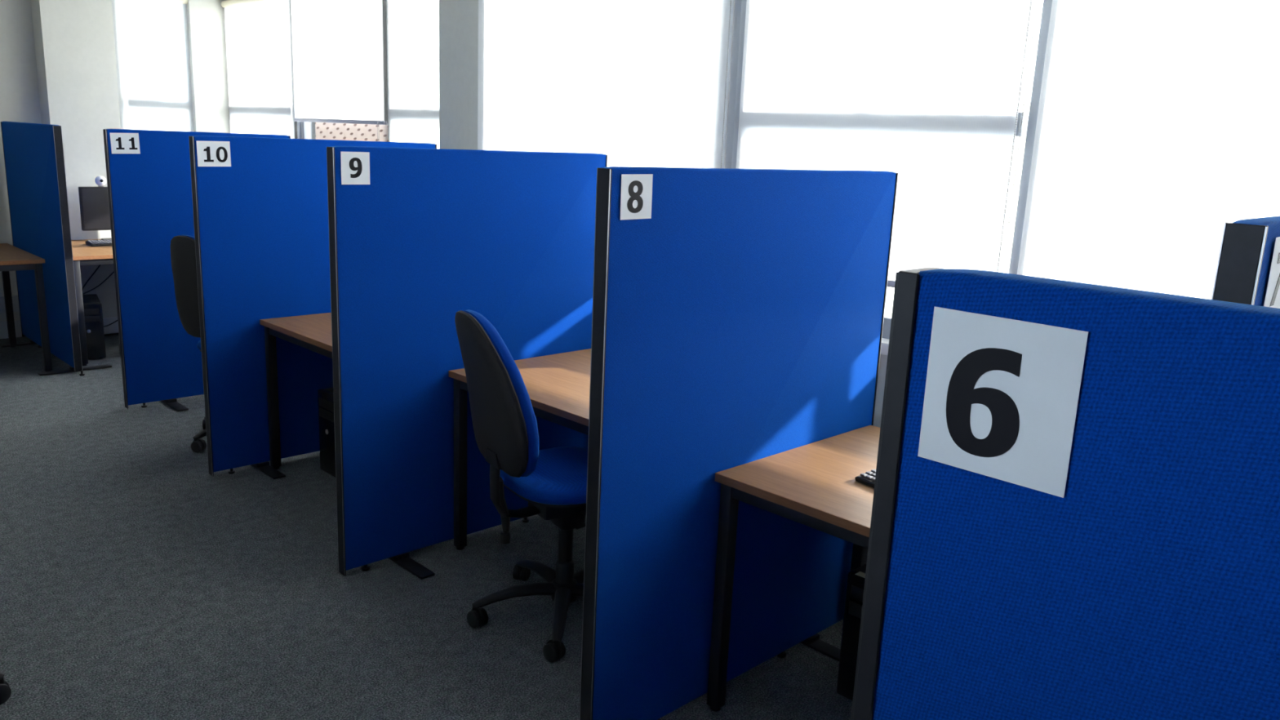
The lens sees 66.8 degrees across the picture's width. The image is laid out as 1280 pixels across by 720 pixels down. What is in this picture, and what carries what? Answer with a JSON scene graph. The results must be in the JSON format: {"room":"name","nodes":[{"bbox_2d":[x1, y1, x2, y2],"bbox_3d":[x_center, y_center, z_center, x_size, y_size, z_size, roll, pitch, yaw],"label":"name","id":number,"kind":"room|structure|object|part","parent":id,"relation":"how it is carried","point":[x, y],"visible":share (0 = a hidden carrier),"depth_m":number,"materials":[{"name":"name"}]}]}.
{"room":"cubicle office","nodes":[
{"label":"cubicle office","id":0,"kind":"room"},
{"bbox_2d":[0,0,230,321],"bbox_3d":[-6.024,-1.381,5.782,7.270,2.950,0.480,-10,18,-43],"label":"wall","id":1,"kind":"structure","parent":0,"point":[58,66],"depth_m":7.20,"materials":[{"name":"paint"}]},
{"bbox_2d":[0,295,118,338],"bbox_3d":[-6.040,-0.065,5.929,6.720,0.320,0.248,-10,18,-43],"label":"baseboard","id":2,"kind":"structure","parent":1,"relation":"attached to","point":[113,328],"depth_m":7.34,"materials":[{"name":"grey paint"}]},
{"bbox_2d":[111,0,194,131],"bbox_3d":[-3.774,-2.239,7.531,0.558,1.162,0.052,-10,18,-43],"label":"roller blind","id":3,"kind":"object","parent":1,"relation":"attached to","point":[152,48],"visible":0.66,"depth_m":7.52,"materials":[{"name":"white fabric"}]},
{"bbox_2d":[0,333,852,719],"bbox_3d":[-1.830,1.261,1.895,7.270,0.120,12.700,-10,18,-43],"label":"floor","id":4,"kind":"structure","parent":0,"point":[138,581],"depth_m":3.46,"materials":[{"name":"grey carpet"}]},
{"bbox_2d":[0,673,11,705],"bbox_3d":[-2.150,0.452,2.585,0.716,1.123,0.651,1,13,-6],"label":"office chair","id":5,"kind":"object","parent":4,"relation":"on","point":[5,691],"visible":1,"depth_m":2.80,"materials":[{"name":"black plastic"}]},
{"bbox_2d":[0,243,52,371],"bbox_3d":[-4.732,-0.285,6.175,1.485,0.750,0.990,-10,18,-43],"label":"office desk","id":6,"kind":"object","parent":4,"relation":"on","point":[12,258],"visible":1,"depth_m":6.35,"materials":[{"name":"brown wood"}]},
{"bbox_3d":[-4.551,-0.448,6.986,0.040,0.724,0.040,-10,18,-43],"label":"leg","id":7,"kind":"part","parent":6,"relation":"part of","materials":[{"name":"black metal"}]},
{"bbox_3d":[-4.394,-0.518,5.780,1.375,0.040,0.030,-10,18,-43],"label":"rail","id":8,"kind":"part","parent":6,"relation":"part of","materials":[{"name":"black metal"}]},
{"bbox_3d":[-3.902,-0.273,6.342,0.040,0.724,0.040,-10,18,-43],"label":"leg","id":9,"kind":"part","parent":6,"relation":"part of","materials":[{"name":"black metal"}]},
{"bbox_2d":[0,121,111,375],"bbox_3d":[-4.126,-0.811,6.689,0.430,1.600,1.446,-10,18,-43],"label":"partition panel","id":10,"kind":"object","parent":4,"relation":"on","point":[33,153],"visible":0.94,"depth_m":6.53,"materials":[{"name":"fabric"}]},
{"bbox_3d":[-4.628,-0.950,7.186,0.047,1.584,0.006,-10,18,-43],"label":"trim","id":11,"kind":"part","parent":10,"relation":"part of","materials":[{"name":"metal"}]},
{"bbox_3d":[-3.684,-0.696,6.249,0.047,1.584,0.006,-10,18,-43],"label":"trim","id":12,"kind":"part","parent":10,"relation":"part of","materials":[{"name":"metal"}]},
{"bbox_2d":[71,239,113,365],"bbox_3d":[-3.672,-0.492,7.292,1.290,0.750,0.995,-10,18,-43],"label":"office desk","id":13,"kind":"object","parent":4,"relation":"on","point":[83,254],"visible":0.2,"depth_m":6.57,"materials":[{"name":"brown wood"}]},
{"bbox_3d":[-3.783,-0.316,6.552,0.040,0.724,0.040,-10,18,-43],"label":"leg","id":14,"kind":"part","parent":13,"relation":"part of","materials":[{"name":"black metal"}]},
{"bbox_2d":[78,186,111,239],"bbox_3d":[-3.943,-1.106,7.332,0.520,0.405,0.180,-10,18,-43],"label":"monitor","id":15,"kind":"object","parent":13,"relation":"on","point":[93,201],"visible":0.27,"depth_m":7.17,"materials":[{"name":"black plastic"}]},
{"bbox_2d":[94,175,106,186],"bbox_3d":[-3.993,-1.325,7.184,0.076,0.079,0.072,-10,18,-43],"label":"webcam","id":16,"kind":"object","parent":15,"relation":"on","point":[100,180],"visible":1,"depth_m":7.16,"materials":[{"name":"white"}]},
{"bbox_3d":[-3.332,-0.725,6.896,1.180,0.040,0.030,-10,18,-43],"label":"rail","id":17,"kind":"part","parent":13,"relation":"part of","materials":[{"name":"black metal"}]},
{"bbox_2d":[85,239,111,246],"bbox_3d":[-3.824,-0.869,7.156,0.444,0.032,0.154,-9,17,-41],"label":"keyboard","id":18,"kind":"object","parent":13,"relation":"on","point":[95,242],"visible":0.3,"depth_m":7.03,"materials":[{"name":"black plastic"}]},
{"bbox_2d":[82,293,106,359],"bbox_3d":[-3.933,-0.236,6.896,0.185,0.403,0.445,-6,15,-32],"label":"computer tower","id":19,"kind":"object","parent":4,"relation":"on","point":[92,306],"visible":0.46,"depth_m":6.74,"materials":[{"name":"black plastic"}]},
{"bbox_2d":[81,264,101,289],"bbox_3d":[-4.082,-0.665,7.232,0.098,0.368,0.447,4,13,6],"label":"cable","id":20,"kind":"object","parent":19,"relation":"attached to","point":[98,267],"visible":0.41,"depth_m":7.27,"materials":[{"name":"black plastic"}]},
{"bbox_2d":[82,271,114,294],"bbox_3d":[-4.085,-0.676,7.286,0.141,0.368,0.582,6,13,15],"label":"cable","id":21,"kind":"object","parent":19,"relation":"attached to","point":[113,271],"visible":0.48,"depth_m":7.39,"materials":[{"name":"black plastic"}]},
{"bbox_2d":[103,320,117,327],"bbox_3d":[-4.087,-0.286,7.328,0.113,0.112,0.447,5,13,12],"label":"cable","id":22,"kind":"object","parent":19,"relation":"attached to","point":[116,320],"visible":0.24,"depth_m":7.46,"materials":[{"name":"black plastic"}]},
{"bbox_2d":[104,332,119,335],"bbox_3d":[-4.144,-0.193,7.444,0.208,0.052,0.644,6,13,15],"label":"cable","id":23,"kind":"object","parent":4,"relation":"on","point":[118,332],"visible":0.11,"depth_m":7.56,"materials":[{"name":"black plastic"}]},
{"bbox_2d":[170,235,206,452],"bbox_3d":[-2.114,-0.120,5.112,0.651,1.123,0.716,8,14,23],"label":"office chair","id":24,"kind":"object","parent":4,"relation":"on","point":[183,253],"visible":0.21,"depth_m":4.81,"materials":[{"name":"black plastic"}]},
{"bbox_3d":[-2.173,-0.356,4.806,0.402,0.532,0.173,8,14,23],"label":"backrest","id":25,"kind":"part","parent":24,"relation":"part of","materials":[{"name":"blue fabric"}]},
{"bbox_3d":[-2.065,-0.081,5.154,0.480,0.082,0.475,8,14,23],"label":"seat","id":26,"kind":"part","parent":24,"relation":"part of","materials":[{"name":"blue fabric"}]},
{"bbox_2d":[102,128,290,411],"bbox_3d":[-2.593,-0.554,5.851,1.050,1.600,0.430,-10,18,-43],"label":"partition panel","id":27,"kind":"object","parent":4,"relation":"on","point":[150,197],"visible":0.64,"depth_m":5.60,"materials":[{"name":"fabric"}]},
{"bbox_3d":[-2.966,-0.493,5.492,0.006,1.584,0.047,-10,18,-43],"label":"trim","id":28,"kind":"part","parent":27,"relation":"part of","materials":[{"name":"metal"}]},
{"bbox_2d":[110,133,140,153],"bbox_3d":[-2.855,-1.201,5.378,0.147,0.113,0.001,-11,19,-43],"label":"sheet","id":29,"kind":"object","parent":27,"relation":"attached to","point":[121,143],"visible":1,"depth_m":5.38,"materials":[{"name":"white paper"}]},
{"bbox_2d":[259,312,332,469],"bbox_3d":[-1.096,0.243,4.550,0.800,0.750,1.302,-10,18,-43],"label":"office desk","id":30,"kind":"object","parent":4,"relation":"on","point":[313,332],"visible":0.25,"depth_m":4.65,"materials":[{"name":"brown wood"}]},
{"bbox_3d":[-1.790,0.185,4.731,0.040,0.724,0.040,-10,18,-43],"label":"leg","id":31,"kind":"part","parent":30,"relation":"part of","materials":[{"name":"black metal"}]},
{"bbox_3d":[-1.343,-0.032,4.226,0.030,0.040,1.202,-10,18,-43],"label":"rail","id":32,"kind":"part","parent":30,"relation":"part of","materials":[{"name":"black metal"}]},
{"bbox_2d":[188,135,436,479],"bbox_3d":[-1.576,-0.295,4.905,1.255,1.600,0.430,-10,18,-43],"label":"partition panel","id":33,"kind":"object","parent":4,"relation":"on","point":[260,220],"visible":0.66,"depth_m":4.63,"materials":[{"name":"fabric"}]},
{"bbox_3d":[-2.022,-0.221,4.475,0.006,1.584,0.047,-10,18,-43],"label":"trim","id":34,"kind":"part","parent":33,"relation":"part of","materials":[{"name":"metal"}]},
{"bbox_2d":[195,140,231,166],"bbox_3d":[-1.915,-0.926,4.359,0.147,0.112,0.001,-11,18,-43],"label":"sheet","id":35,"kind":"object","parent":33,"relation":"attached to","point":[210,153],"visible":1,"depth_m":4.36,"materials":[{"name":"white paper"}]},
{"bbox_2d":[317,387,335,477],"bbox_3d":[-1.353,0.337,4.828,0.445,0.423,0.185,-10,18,-43],"label":"computer tower","id":36,"kind":"object","parent":4,"relation":"on","point":[326,397],"visible":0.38,"depth_m":4.68,"materials":[{"name":"black plastic"}]},
{"bbox_2d":[326,146,607,579],"bbox_3d":[-0.644,-0.036,3.942,1.272,1.600,0.430,-10,18,-43],"label":"partition panel","id":37,"kind":"object","parent":4,"relation":"on","point":[507,237],"visible":0.77,"depth_m":3.75,"materials":[{"name":"fabric"}]},
{"bbox_3d":[-1.097,0.040,3.507,0.006,1.584,0.047,-10,18,-43],"label":"trim","id":38,"kind":"part","parent":37,"relation":"part of","materials":[{"name":"metal"}]},
{"bbox_2d":[340,151,369,184],"bbox_3d":[-0.993,-0.669,3.385,0.109,0.112,0.001,-10,18,-43],"label":"sheet","id":39,"kind":"object","parent":37,"relation":"attached to","point":[355,166],"visible":1,"depth_m":3.38,"materials":[{"name":"white paper"}]},
{"bbox_3d":[-0.191,-0.118,4.376,0.006,1.584,0.047,-10,18,-43],"label":"trim","id":40,"kind":"part","parent":37,"relation":"part of","materials":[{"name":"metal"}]},
{"bbox_2d":[448,348,591,550],"bbox_3d":[0.002,0.487,3.688,0.800,0.750,1.387,-10,18,-43],"label":"office desk","id":41,"kind":"object","parent":4,"relation":"on","point":[557,385],"visible":0.27,"depth_m":3.82,"materials":[{"name":"brown wood"}]},
{"bbox_3d":[-0.722,0.420,3.899,0.040,0.724,0.040,-10,18,-43],"label":"leg","id":42,"kind":"part","parent":41,"relation":"part of","materials":[{"name":"black metal"}]},
{"bbox_3d":[-0.245,0.212,3.364,0.030,0.040,1.287,-10,18,-43],"label":"rail","id":43,"kind":"part","parent":41,"relation":"part of","materials":[{"name":"black metal"}]},
{"bbox_2d":[454,309,587,662],"bbox_3d":[-0.296,0.358,3.353,0.716,1.123,0.651,-6,15,-33],"label":"office chair","id":44,"kind":"object","parent":4,"relation":"on","point":[553,482],"visible":0.7,"depth_m":3.16,"materials":[{"name":"blue fabric"}]},
{"bbox_3d":[-0.478,0.100,3.123,0.173,0.532,0.402,-6,15,-33],"label":"backrest","id":45,"kind":"part","parent":44,"relation":"part of","materials":[{"name":"blue fabric"}]},
{"bbox_3d":[-0.454,0.579,3.262,0.040,0.070,0.040,-6,15,-33],"label":"tension knob","id":46,"kind":"part","parent":44,"relation":"part of","materials":[{"name":"black plastic"}]},
{"bbox_3d":[-0.238,0.405,3.363,0.475,0.082,0.480,-6,15,-33],"label":"seat","id":47,"kind":"part","parent":44,"relation":"part of","materials":[{"name":"blue fabric"}]},
{"bbox_3d":[-0.130,0.549,3.267,0.038,0.028,0.217,-7,16,-37],"label":"height lever","id":48,"kind":"part","parent":44,"relation":"part of","materials":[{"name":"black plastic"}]},
{"bbox_2d":[579,166,898,719],"bbox_3d":[0.335,0.242,2.907,1.272,1.600,0.430,-10,18,-43],"label":"partition panel","id":49,"kind":"object","parent":4,"relation":"on","point":[740,322],"visible":0.93,"depth_m":2.73,"materials":[{"name":"fabric"}]},
{"bbox_3d":[-0.117,0.318,2.472,0.006,1.584,0.047,-10,18,-43],"label":"trim","id":50,"kind":"part","parent":49,"relation":"part of","materials":[{"name":"metal"}]},
{"bbox_2d":[620,173,653,219],"bbox_3d":[-0.009,-0.396,2.354,0.105,0.108,0.002,-11,18,-43],"label":"sheet","id":51,"kind":"object","parent":49,"relation":"attached to","point":[636,198],"visible":1,"depth_m":2.35,"materials":[{"name":"white paper"}]},
{"bbox_3d":[0.788,0.159,3.341,0.006,1.584,0.047,-10,18,-43],"label":"trim","id":52,"kind":"part","parent":49,"relation":"part of","materials":[{"name":"metal"}]},
{"bbox_2d":[706,425,879,711],"bbox_3d":[0.948,0.761,2.661,0.800,0.750,1.330,-10,18,-43],"label":"office desk","id":53,"kind":"object","parent":4,"relation":"on","point":[814,485],"visible":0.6,"depth_m":2.79,"materials":[{"name":"brown wood"}]},
{"bbox_3d":[0.244,0.700,2.852,0.040,0.724,0.040,-10,18,-43],"label":"leg","id":54,"kind":"part","parent":53,"relation":"part of","materials":[{"name":"black metal"}]},
{"bbox_3d":[0.701,0.486,2.337,0.030,0.040,1.230,-10,18,-43],"label":"rail","id":55,"kind":"part","parent":53,"relation":"part of","materials":[{"name":"black metal"}]},
{"bbox_3d":[0.766,0.609,3.354,0.040,0.724,0.040,-10,18,-43],"label":"leg","id":56,"kind":"part","parent":53,"relation":"part of","materials":[{"name":"black metal"}]},
{"bbox_2d":[854,469,875,488],"bbox_3d":[0.802,0.364,2.615,0.154,0.032,0.444,-7,16,-36],"label":"keyboard","id":57,"kind":"object","parent":53,"relation":"on","point":[868,478],"visible":0.05,"depth_m":2.73,"materials":[{"name":"black plastic"}]},
{"bbox_2d":[836,563,866,700],"bbox_3d":[0.831,0.832,3.065,0.185,0.424,0.445,14,17,42],"label":"computer tower","id":58,"kind":"object","parent":4,"relation":"on","point":[855,578],"visible":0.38,"depth_m":2.95,"materials":[{"name":"black plastic"}]},
{"bbox_2d":[850,266,1279,719],"bbox_3d":[0.649,0.836,0.381,0.430,1.589,1.400,-10,18,-43],"label":"partition panel","id":59,"kind":"object","parent":4,"relation":"on","point":[1150,589],"visible":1,"depth_m":0.60,"materials":[{"name":"fabric"}]},
{"bbox_3d":[0.167,0.703,0.859,0.047,1.572,0.017,-10,18,-43],"label":"trim","id":60,"kind":"part","parent":59,"relation":"part of","materials":[{"name":"metal"}]},
{"bbox_2d":[917,306,1088,497],"bbox_3d":[0.233,0.025,0.634,0.001,0.106,0.102,-10,18,-43],"label":"sheet","id":61,"kind":"object","parent":59,"relation":"attached to","point":[1002,395],"visible":1,"depth_m":0.63,"materials":[{"name":"white paper"}]},
{"bbox_2d":[1211,216,1279,306],"bbox_3d":[1.211,0.521,1.849,1.400,1.600,0.430,-10,18,-43],"label":"partition panel","id":62,"kind":"object","parent":4,"relation":"on","point":[1246,248],"visible":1,"depth_m":1.20,"materials":[{"name":"fabric"}]},
{"bbox_2d":[1263,236,1279,308],"bbox_3d":[0.840,-0.109,1.270,0.130,0.110,0.001,-11,19,-43],"label":"sheet","id":63,"kind":"object","parent":62,"relation":"attached to","point":[1272,300],"visible":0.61,"depth_m":1.24,"materials":[{"name":"white paper"}]},
{"bbox_2d":[439,0,887,427],"bbox_3d":[0.879,-0.622,3.767,0.350,2.950,12.220,-10,18,-43],"label":"wall","id":64,"kind":"structure","parent":0,"point":[458,19],"depth_m":5.28,"materials":[{"name":"paint"}]},
{"bbox_2d":[220,0,294,138],"bbox_3d":[-2.930,-2.183,7.447,0.052,1.162,1.178,-10,18,-43],"label":"roller blind","id":65,"kind":"object","parent":64,"relation":"attached to","point":[258,33],"visible":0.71,"depth_m":7.41,"materials":[{"name":"white fabric"}]},
{"bbox_2d":[289,0,302,138],"bbox_3d":[-2.898,-1.981,7.542,0.086,1.635,1.220,-10,18,-43],"label":"window","id":66,"kind":"structure","parent":64,"relation":"in","point":[297,124],"depth_m":7.17,"materials":[{"name":"grey"}]},
{"bbox_3d":[-2.892,-1.982,7.548,0.006,1.545,1.130,-10,18,-43],"label":"pane","id":67,"kind":"part","parent":66,"relation":"part of","materials":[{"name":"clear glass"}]},
{"bbox_2d":[301,0,388,139],"bbox_3d":[-2.008,-1.744,6.670,0.070,1.635,1.295,-10,18,-43],"label":"window","id":68,"kind":"structure","parent":64,"relation":"in","point":[308,128],"depth_m":6.31,"materials":[{"name":"grey"}]},
{"bbox_2d":[290,0,385,141],"bbox_3d":[-2.066,-1.945,6.566,0.058,1.161,1.281,-10,18,-43],"label":"roller blind","id":69,"kind":"object","parent":68,"relation":"attached to","point":[338,54],"visible":0.93,"depth_m":6.52,"materials":[{"name":"white fabric"}]},
{"bbox_3d":[-1.660,-1.808,6.128,0.005,1.122,0.022,-10,18,-43],"label":"bead chain","id":70,"kind":"part","parent":69,"relation":"part of","materials":[{"name":"grey"}]},
{"bbox_2d":[315,122,388,142],"bbox_3d":[-1.963,-1.513,6.601,0.006,0.190,1.040,-10,18,-43],"label":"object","id":71,"kind":"object","parent":68,"relation":"attached to","point":[323,131],"visible":0.5,"depth_m":6.59,"materials":[{"name":"fabric"}]},
{"bbox_2d":[386,0,439,148],"bbox_3d":[-1.307,-1.524,5.877,0.052,1.612,0.856,-10,18,-43],"label":"roller blind","id":72,"kind":"object","parent":64,"relation":"attached to","point":[412,25],"visible":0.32,"depth_m":5.91,"materials":[{"name":"white fabric"}]},
{"bbox_2d":[477,0,734,168],"bbox_3d":[-0.245,-1.152,4.554,0.065,1.661,1.783,-10,18,-43],"label":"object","id":73,"kind":"object","parent":64,"relation":"attached to","point":[633,82],"visible":0.54,"depth_m":4.42,"materials":[{"name":"white fabric"}]},
{"bbox_3d":[0.346,-0.964,3.928,0.005,1.622,0.022,-10,18,-43],"label":"bead chain","id":74,"kind":"part","parent":73,"relation":"part of","materials":[{"name":"grey"}]},
{"bbox_2d":[721,0,742,168],"bbox_3d":[-0.207,-1.195,4.600,0.045,1.635,1.758,-10,18,-43],"label":"window","id":75,"kind":"structure","parent":64,"relation":"in","point":[737,13],"depth_m":3.97,"materials":[{"name":"grey"}]},
{"bbox_2d":[880,337,888,355],"bbox_3d":[1.958,0.186,2.732,0.390,0.045,7.880,-10,18,-43],"label":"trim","id":76,"kind":"structure","parent":64,"relation":"attached to","point":[885,342],"depth_m":3.52,"materials":[{"name":"white"}]},
{"bbox_2d":[731,0,1052,338],"bbox_3d":[0.845,-0.908,3.539,0.069,1.635,1.276,-10,18,-43],"label":"window","id":77,"kind":"structure","parent":64,"relation":"in","point":[1029,119],"depth_m":3.15,"materials":[{"name":"grey"}]},
{"bbox_2d":[736,0,1037,288],"bbox_3d":[0.814,-0.867,3.502,0.058,1.661,1.196,-10,18,-43],"label":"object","id":78,"kind":"structure","parent":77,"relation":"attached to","point":[926,92],"depth_m":3.39,"materials":[{"name":"white fabric"}]},
{"bbox_3d":[1.201,-0.734,3.080,0.005,1.622,0.022,-10,18,-43],"label":"bead chain","id":79,"kind":"part","parent":78,"relation":"part of","materials":[{"name":"grey"}]},
{"bbox_3d":[0.837,-0.876,3.554,0.069,0.080,1.172,-10,18,-43],"label":"meeting rail","id":80,"kind":"part","parent":77,"relation":"part of","materials":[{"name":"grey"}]},
{"bbox_2d":[1017,0,1279,299],"bbox_3d":[1.910,-0.693,2.393,0.052,1.417,1.876,-10,18,-43],"label":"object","id":81,"kind":"object","parent":64,"relation":"attached to","point":[1157,126],"visible":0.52,"depth_m":2.84,"materials":[{"name":"white fabric"}]},
{"label":"outside","id":82,"kind":"structure","parent":0,"visible":0},
{"bbox_3d":[33.225,-0.812,33.260,86.530,0.200,140.000,-10,18,-43],"label":"ground","id":83,"kind":"structure","parent":82,"visible":0},
{"bbox_2d":[884,101,1030,315],"bbox_3d":[6.037,-6.156,36.212,8.050,6.600,18.000,-10,18,-43],"label":"building","id":84,"kind":"structure","parent":83,"relation":"on","point":[890,291],"depth_m":28.64,"materials":[{"name":"grey"}]}
]}

